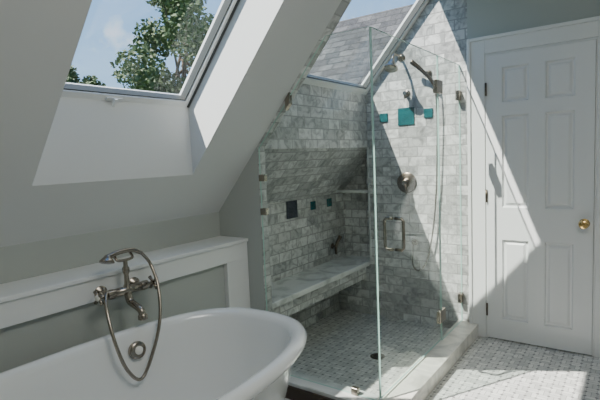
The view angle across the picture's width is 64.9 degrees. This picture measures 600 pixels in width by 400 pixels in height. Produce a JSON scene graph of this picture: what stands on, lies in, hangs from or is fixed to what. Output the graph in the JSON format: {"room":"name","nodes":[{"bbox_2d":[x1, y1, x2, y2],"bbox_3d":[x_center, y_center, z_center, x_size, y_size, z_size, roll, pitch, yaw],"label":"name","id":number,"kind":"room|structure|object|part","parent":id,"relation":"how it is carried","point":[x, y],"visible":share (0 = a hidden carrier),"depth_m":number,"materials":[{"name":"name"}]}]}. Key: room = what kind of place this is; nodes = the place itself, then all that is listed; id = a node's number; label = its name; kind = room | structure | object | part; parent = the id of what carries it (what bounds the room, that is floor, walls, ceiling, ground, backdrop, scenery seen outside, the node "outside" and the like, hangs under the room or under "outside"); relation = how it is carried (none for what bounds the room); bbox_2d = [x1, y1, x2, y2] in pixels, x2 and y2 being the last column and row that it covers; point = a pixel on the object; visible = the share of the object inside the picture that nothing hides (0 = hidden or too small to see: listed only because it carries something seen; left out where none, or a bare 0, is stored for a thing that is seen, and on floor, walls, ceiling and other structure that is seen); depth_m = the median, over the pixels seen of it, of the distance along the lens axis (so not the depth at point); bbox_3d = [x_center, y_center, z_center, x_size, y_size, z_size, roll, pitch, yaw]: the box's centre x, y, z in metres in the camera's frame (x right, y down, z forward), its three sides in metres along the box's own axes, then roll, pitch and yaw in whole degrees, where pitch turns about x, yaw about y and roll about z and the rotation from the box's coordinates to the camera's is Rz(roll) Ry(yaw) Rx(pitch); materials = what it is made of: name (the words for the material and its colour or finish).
{"room":"bathroom","nodes":[
{"label":"bathroom","id":0,"kind":"room"},
{"bbox_2d":[0,193,338,327],"bbox_3d":[-1.037,0.692,2.298,0.001,1.058,4.700,1,6,36],"label":"wall","id":1,"kind":"structure","parent":0,"point":[303,242],"depth_m":2.85,"materials":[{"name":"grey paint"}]},
{"bbox_2d":[0,236,249,372],"bbox_3d":[-1.348,0.840,1.662,0.242,0.905,3.281,1,6,36],"label":"wall ledge","id":2,"kind":"object","parent":1,"relation":"attached to","point":[41,316],"visible":0.61,"depth_m":2.17,"materials":[{"name":"white paint"}]},
{"bbox_3d":[-1.288,0.460,1.573,0.031,0.101,3.281,1,6,36],"label":"rail","id":3,"kind":"part","parent":2,"relation":"part of","materials":[{"name":"white paint"}]},
{"bbox_2d":[93,248,161,380],"bbox_3d":[-0.745,0.492,2.107,0.227,0.552,0.317,1,6,36],"label":"tub faucet","id":4,"kind":"object","parent":2,"relation":"attached to","point":[132,285],"visible":1,"depth_m":2.08,"materials":[{"name":"silver metal"}]},
{"bbox_3d":[-0.735,0.462,2.103,0.130,0.105,0.034,1,6,36],"label":"spout","id":5,"kind":"part","parent":4,"relation":"part of","materials":[{"name":"silver metal"}]},
{"bbox_2d":[286,200,297,218],"bbox_3d":[-0.062,0.073,3.627,0.008,0.135,0.135,1,6,36],"label":"art tile","id":6,"kind":"structure","parent":1,"relation":"attached to","point":[291,206],"depth_m":3.62,"materials":[{"name":"black tile"}]},
{"bbox_2d":[310,201,315,209],"bbox_3d":[0.107,0.045,3.861,0.008,0.070,0.070,1,6,36],"label":"art tile","id":7,"kind":"object","parent":1,"relation":"attached to","point":[312,203],"depth_m":3.86,"materials":[{"name":"teal tile"}]},
{"bbox_2d":[271,258,369,315],"bbox_3d":[0.076,0.655,3.570,0.319,0.150,1.340,1,6,36],"label":"shower bench","id":8,"kind":"object","parent":1,"relation":"attached to","point":[291,294],"visible":0.56,"depth_m":3.49,"materials":[{"name":"stone"}]},
{"bbox_2d":[327,198,331,206],"bbox_3d":[0.253,0.020,4.062,0.008,0.070,0.070,1,6,36],"label":"art tile","id":9,"kind":"object","parent":1,"relation":"attached to","point":[329,200],"depth_m":4.06,"materials":[{"name":"teal tile"}]},
{"bbox_2d":[331,235,341,253],"bbox_3d":[0.323,0.387,4.103,0.098,0.169,0.050,0,6,25],"label":"faucet","id":10,"kind":"object","parent":1,"relation":"attached to","point":[339,237],"visible":1,"depth_m":4.09,"materials":[{"name":"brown metal"}]},
{"bbox_2d":[0,0,367,246],"bbox_3d":[0.201,-0.597,1.250,3.185,1.592,4.700,1,6,36],"label":"ceiling","id":11,"kind":"structure","parent":0,"point":[69,166],"depth_m":2.27,"materials":[{"name":"white paint"}]},
{"bbox_2d":[105,97,122,101],"bbox_3d":[-0.540,-0.906,1.902,0.760,0.928,0.830,1,6,36],"label":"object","id":12,"kind":"structure","parent":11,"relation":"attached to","point":[106,98],"depth_m":2.12,"materials":[{"name":"white paint"}]},
{"bbox_2d":[112,98,117,106],"bbox_3d":[-0.841,-0.441,2.138,0.037,0.040,0.014,1,6,36],"label":"lever","id":13,"kind":"object","parent":12,"relation":"attached to","point":[115,100],"visible":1,"depth_m":2.13,"materials":[{"name":"white paint"}]},
{"bbox_2d":[61,82,188,106],"bbox_3d":[-0.847,-0.487,2.174,0.072,0.068,0.830,1,6,36],"label":"frame","id":14,"kind":"object","parent":11,"relation":"attached to","point":[66,93],"visible":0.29,"depth_m":2.19,"materials":[{"name":"white paint"}]},
{"bbox_2d":[63,83,185,100],"bbox_3d":[-0.835,-0.497,2.164,0.034,0.031,0.770,1,6,36],"label":"bottom gasket","id":15,"kind":"object","parent":14,"relation":"attached to","point":[74,87],"visible":0.64,"depth_m":2.17,"materials":[{"name":"grey"}]},
{"bbox_2d":[179,0,236,101],"bbox_3d":[-0.330,-0.946,2.241,0.778,0.881,0.030,1,6,36],"label":"frame","id":16,"kind":"object","parent":11,"relation":"attached to","point":[233,2],"visible":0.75,"depth_m":2.34,"materials":[{"name":"white paint"}]},
{"bbox_2d":[181,0,231,99],"bbox_3d":[-0.337,-0.941,2.225,0.747,0.853,0.006,1,6,36],"label":"gasket","id":17,"kind":"object","parent":16,"relation":"attached to","point":[227,3],"visible":1,"depth_m":2.33,"materials":[{"name":"grey"}]},
{"bbox_2d":[187,0,239,107],"bbox_3d":[-0.317,-0.897,2.249,0.725,0.835,0.011,1,6,36],"label":"side gasket","id":18,"kind":"object","parent":16,"relation":"attached to","point":[238,1],"visible":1,"depth_m":2.35,"materials":[{"name":"grey rubber"}]},
{"bbox_2d":[303,74,368,94],"bbox_3d":[0.143,-0.840,3.344,0.082,0.080,1.340,1,6,36],"label":"frame","id":19,"kind":"object","parent":11,"relation":"attached to","point":[310,81],"visible":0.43,"depth_m":3.45,"materials":[{"name":"white paint"}]},
{"bbox_2d":[307,74,365,88],"bbox_3d":[0.160,-0.856,3.330,0.036,0.032,1.250,1,6,36],"label":"bottom gasket","id":20,"kind":"object","parent":19,"relation":"on","point":[308,75],"visible":0.64,"depth_m":3.45,"materials":[{"name":"grey"}]},
{"bbox_2d":[219,146,272,311],"bbox_3d":[-0.341,0.403,2.961,0.345,1.456,0.070,1,6,36],"label":"wall partition","id":21,"kind":"structure","parent":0,"point":[240,215],"depth_m":2.86,"materials":[{"name":"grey paint"}]},
{"bbox_2d":[285,336,599,399],"bbox_3d":[0.278,1.248,1.417,3.185,0.001,4.700,1,6,36],"label":"floor","id":22,"kind":"structure","parent":0,"point":[491,368],"depth_m":2.89,"materials":[{"name":"tile"}]},
{"bbox_2d":[0,307,306,399],"bbox_3d":[-0.639,0.939,1.583,0.874,0.662,1.765,1,6,36],"label":"bathtub","id":23,"kind":"object","parent":22,"relation":"on","point":[228,353],"visible":0.99,"depth_m":2.10,"materials":[{"name":"white ceramic"}]},
{"bbox_3d":[-0.708,0.654,2.057,0.033,0.077,0.077,1,6,36],"label":"overflow plate","id":24,"kind":"part","parent":23,"relation":"part of","materials":[{"name":"silver metal"}]},
{"bbox_2d":[292,309,449,394],"bbox_3d":[0.393,1.059,3.388,1.062,0.011,1.346,1,6,36],"label":"floor","id":25,"kind":"structure","parent":22,"relation":"on","point":[339,346],"depth_m":3.36,"materials":[{"name":"tile"}]},
{"bbox_2d":[370,353,384,359],"bbox_3d":[0.527,1.061,3.209,0.100,0.005,0.100,1,6,36],"label":"shower drain","id":26,"kind":"object","parent":25,"relation":"on","point":[374,355],"visible":0.84,"depth_m":3.20,"materials":[{"name":"brown metal"}]},
{"bbox_2d":[286,320,477,399],"bbox_3d":[0.552,1.030,3.181,0.872,0.095,1.489,1,6,36],"label":"shower curb","id":27,"kind":"object","parent":22,"relation":"on","point":[421,380],"visible":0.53,"depth_m":2.73,"materials":[{"name":"stone"}]},
{"bbox_2d":[258,26,462,399],"bbox_3d":[0.505,0.030,3.137,0.807,1.904,1.416,1,6,36],"label":"glass","id":28,"kind":"object","parent":27,"relation":"on","point":[355,390],"depth_m":2.71,"materials":[{"name":"clear glass"}]},
{"bbox_3d":[0.076,0.097,2.595,0.741,1.904,0.010,1,6,36],"label":"fixed pane","id":29,"kind":"part","parent":28,"relation":"part of","materials":[{"name":"clear glass"}]},
{"bbox_3d":[0.484,0.185,2.590,0.059,0.190,0.018,1,6,36],"label":"inside handle","id":30,"kind":"part","parent":28,"relation":"part of","materials":[{"name":"silver metal"}]},
{"bbox_3d":[0.540,0.186,2.549,0.059,0.190,0.018,1,6,36],"label":"outside handle","id":31,"kind":"part","parent":28,"relation":"part of","materials":[{"name":"silver metal"}]},
{"bbox_3d":[0.963,0.786,3.215,0.028,0.085,0.110,1,6,36],"label":"bottom hinge","id":32,"kind":"part","parent":28,"relation":"part of","materials":[{"name":"silver metal"}]},
{"bbox_3d":[1.062,-0.011,3.328,0.010,1.904,0.452,1,6,36],"label":"return pane","id":33,"kind":"part","parent":28,"relation":"part of","materials":[{"name":"clear glass"}]},
{"bbox_2d":[370,27,442,397],"bbox_3d":[0.673,0.048,2.788,0.028,1.892,0.993,1,6,36],"label":"shower glass door","id":34,"kind":"structure","parent":27,"relation":"on","point":[437,84],"depth_m":2.61,"materials":[{"name":"clear glass"}]},
{"bbox_2d":[335,0,599,354],"bbox_3d":[1.629,-0.305,3.247,3.185,2.650,0.130,1,6,36],"label":"wall","id":35,"kind":"structure","parent":0,"point":[443,28],"depth_m":3.66,"materials":[{"name":"tile"}]},
{"bbox_2d":[336,189,367,192],"bbox_3d":[0.481,-0.079,4.102,0.327,0.022,0.126,1,6,36],"label":"niche shelf","id":36,"kind":"object","parent":35,"relation":"attached to","point":[341,190],"visible":0.71,"depth_m":4.07,"materials":[{"name":"stone"}]},
{"bbox_2d":[367,147,371,260],"bbox_3d":[0.581,0.041,3.962,0.016,0.960,0.004,1,6,36],"label":"edging","id":37,"kind":"object","parent":35,"relation":"attached to","point":[367,147],"visible":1,"depth_m":3.96,"materials":[{"name":"stone"}]},
{"bbox_2d":[380,113,387,121],"bbox_3d":[0.675,-0.662,3.805,0.070,0.070,0.008,1,6,36],"label":"art tile","id":38,"kind":"object","parent":35,"relation":"attached to","point":[384,116],"depth_m":3.80,"materials":[{"name":"teal tile"}]},
{"bbox_2d":[383,53,404,72],"bbox_3d":[0.718,-1.045,3.579,0.110,0.163,0.249,1,6,36],"label":"shower head","id":39,"kind":"object","parent":35,"relation":"attached to","point":[391,67],"visible":1,"depth_m":3.53},
{"bbox_2d":[363,0,424,87],"bbox_3d":[0.743,-1.244,3.632,0.605,0.689,0.008,1,6,36],"label":"gasket","id":40,"kind":"object","parent":35,"relation":"attached to","point":[419,3],"visible":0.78,"depth_m":3.64,"materials":[{"name":"grey"}]},
{"bbox_2d":[361,0,428,89],"bbox_3d":[0.755,-1.250,3.655,0.638,0.720,0.045,1,6,36],"label":"frame","id":41,"kind":"object","parent":35,"relation":"attached to","point":[425,2],"visible":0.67,"depth_m":3.65,"materials":[{"name":"white paint"}]},
{"bbox_2d":[398,107,413,125],"bbox_3d":[0.829,-0.654,3.695,0.135,0.135,0.008,1,6,36],"label":"art tile","id":42,"kind":"structure","parent":35,"relation":"attached to","point":[405,115],"depth_m":3.69,"materials":[{"name":"teal tile"}]},
{"bbox_2d":[397,172,416,193],"bbox_3d":[0.830,-0.132,3.720,0.164,0.168,0.069,1,6,36],"label":"shower valve","id":43,"kind":"object","parent":35,"relation":"attached to","point":[406,182],"visible":1,"depth_m":3.72,"materials":[{"name":"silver metal"}]},
{"bbox_2d":[403,60,437,271],"bbox_3d":[0.918,-0.244,3.614,0.289,1.625,0.116,1,6,36],"label":"shower","id":44,"kind":"object","parent":35,"relation":"attached to","point":[427,74],"visible":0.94,"depth_m":3.56,"materials":[{"name":"silver metal"}]},
{"bbox_2d":[424,108,432,117],"bbox_3d":[0.975,-0.661,3.589,0.070,0.070,0.008,1,6,36],"label":"art tile","id":45,"kind":"object","parent":35,"relation":"attached to","point":[428,113],"depth_m":3.58,"materials":[{"name":"teal tile"}]},
{"bbox_2d":[467,39,472,322],"bbox_3d":[1.244,-0.064,3.451,0.024,2.165,0.035,1,6,36],"label":"band","id":46,"kind":"object","parent":35,"relation":"attached to","point":[468,40],"visible":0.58,"depth_m":3.43,"materials":[{"name":"white paint"}]},
{"bbox_2d":[470,40,487,336],"bbox_3d":[1.298,-0.053,3.421,0.113,2.145,0.023,1,6,36],"label":"door frame","id":47,"kind":"structure","parent":35,"relation":"attached to","point":[477,49],"depth_m":3.41,"materials":[{"name":"white paint"}]},
{"bbox_2d":[470,16,599,55],"bbox_3d":[1.562,-1.067,3.100,0.866,0.132,0.035,1,6,36],"label":"trim","id":48,"kind":"structure","parent":35,"relation":"attached to","point":[585,29],"depth_m":3.08,"materials":[{"name":"white paint"}]},
{"bbox_2d":[486,39,595,354],"bbox_3d":[1.612,0.006,3.202,0.650,2.020,0.021,1,6,36],"label":"door","id":49,"kind":"structure","parent":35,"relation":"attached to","point":[541,101],"depth_m":3.18,"materials":[{"name":"white paint"}]},
{"bbox_2d":[578,219,589,228],"bbox_3d":[1.814,0.155,3.017,0.062,0.062,0.072,1,6,36],"label":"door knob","id":50,"kind":"object","parent":49,"relation":"attached to","point":[583,223],"visible":1,"depth_m":2.99,"materials":[{"name":"gold metal"}]},
{"bbox_2d":[592,20,599,357],"bbox_3d":[1.920,-0.039,2.973,0.113,2.145,0.023,1,6,36],"label":"door frame","id":51,"kind":"structure","parent":35,"relation":"attached to","point":[597,241],"depth_m":3.01,"materials":[{"name":"white paint"}]},
{"label":"outside","id":52,"kind":"structure","parent":0,"visible":0},
{"bbox_2d":[308,4,413,84],"bbox_3d":[4.400,-2.194,7.568,10.000,3.000,5.900,1,6,36],"label":"shingle roof","id":53,"kind":"structure","parent":52,"point":[345,56],"depth_m":8.96,"materials":[{"name":"stone"}]},
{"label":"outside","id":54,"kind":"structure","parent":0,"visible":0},
{"label":"ground","id":55,"kind":"structure","parent":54,"visible":0},
{"bbox_2d":[66,64,105,85],"bbox_3d":[-8.813,-0.457,19.223,2.490,9.973,2.775,1,6,36],"label":"leafy tree","id":56,"kind":"object","parent":55,"relation":"on","point":[72,77],"visible":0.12,"depth_m":18.68,"materials":[{"name":"green plant"}]},
{"bbox_2d":[110,0,214,93],"bbox_3d":[-4.381,-3.129,20.053,5.708,14.771,6.599,-3,5,-8],"label":"leafy tree","id":57,"kind":"object","parent":55,"relation":"on","point":[190,36],"visible":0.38,"depth_m":17.91,"materials":[{"name":"green plant"}]}
]}

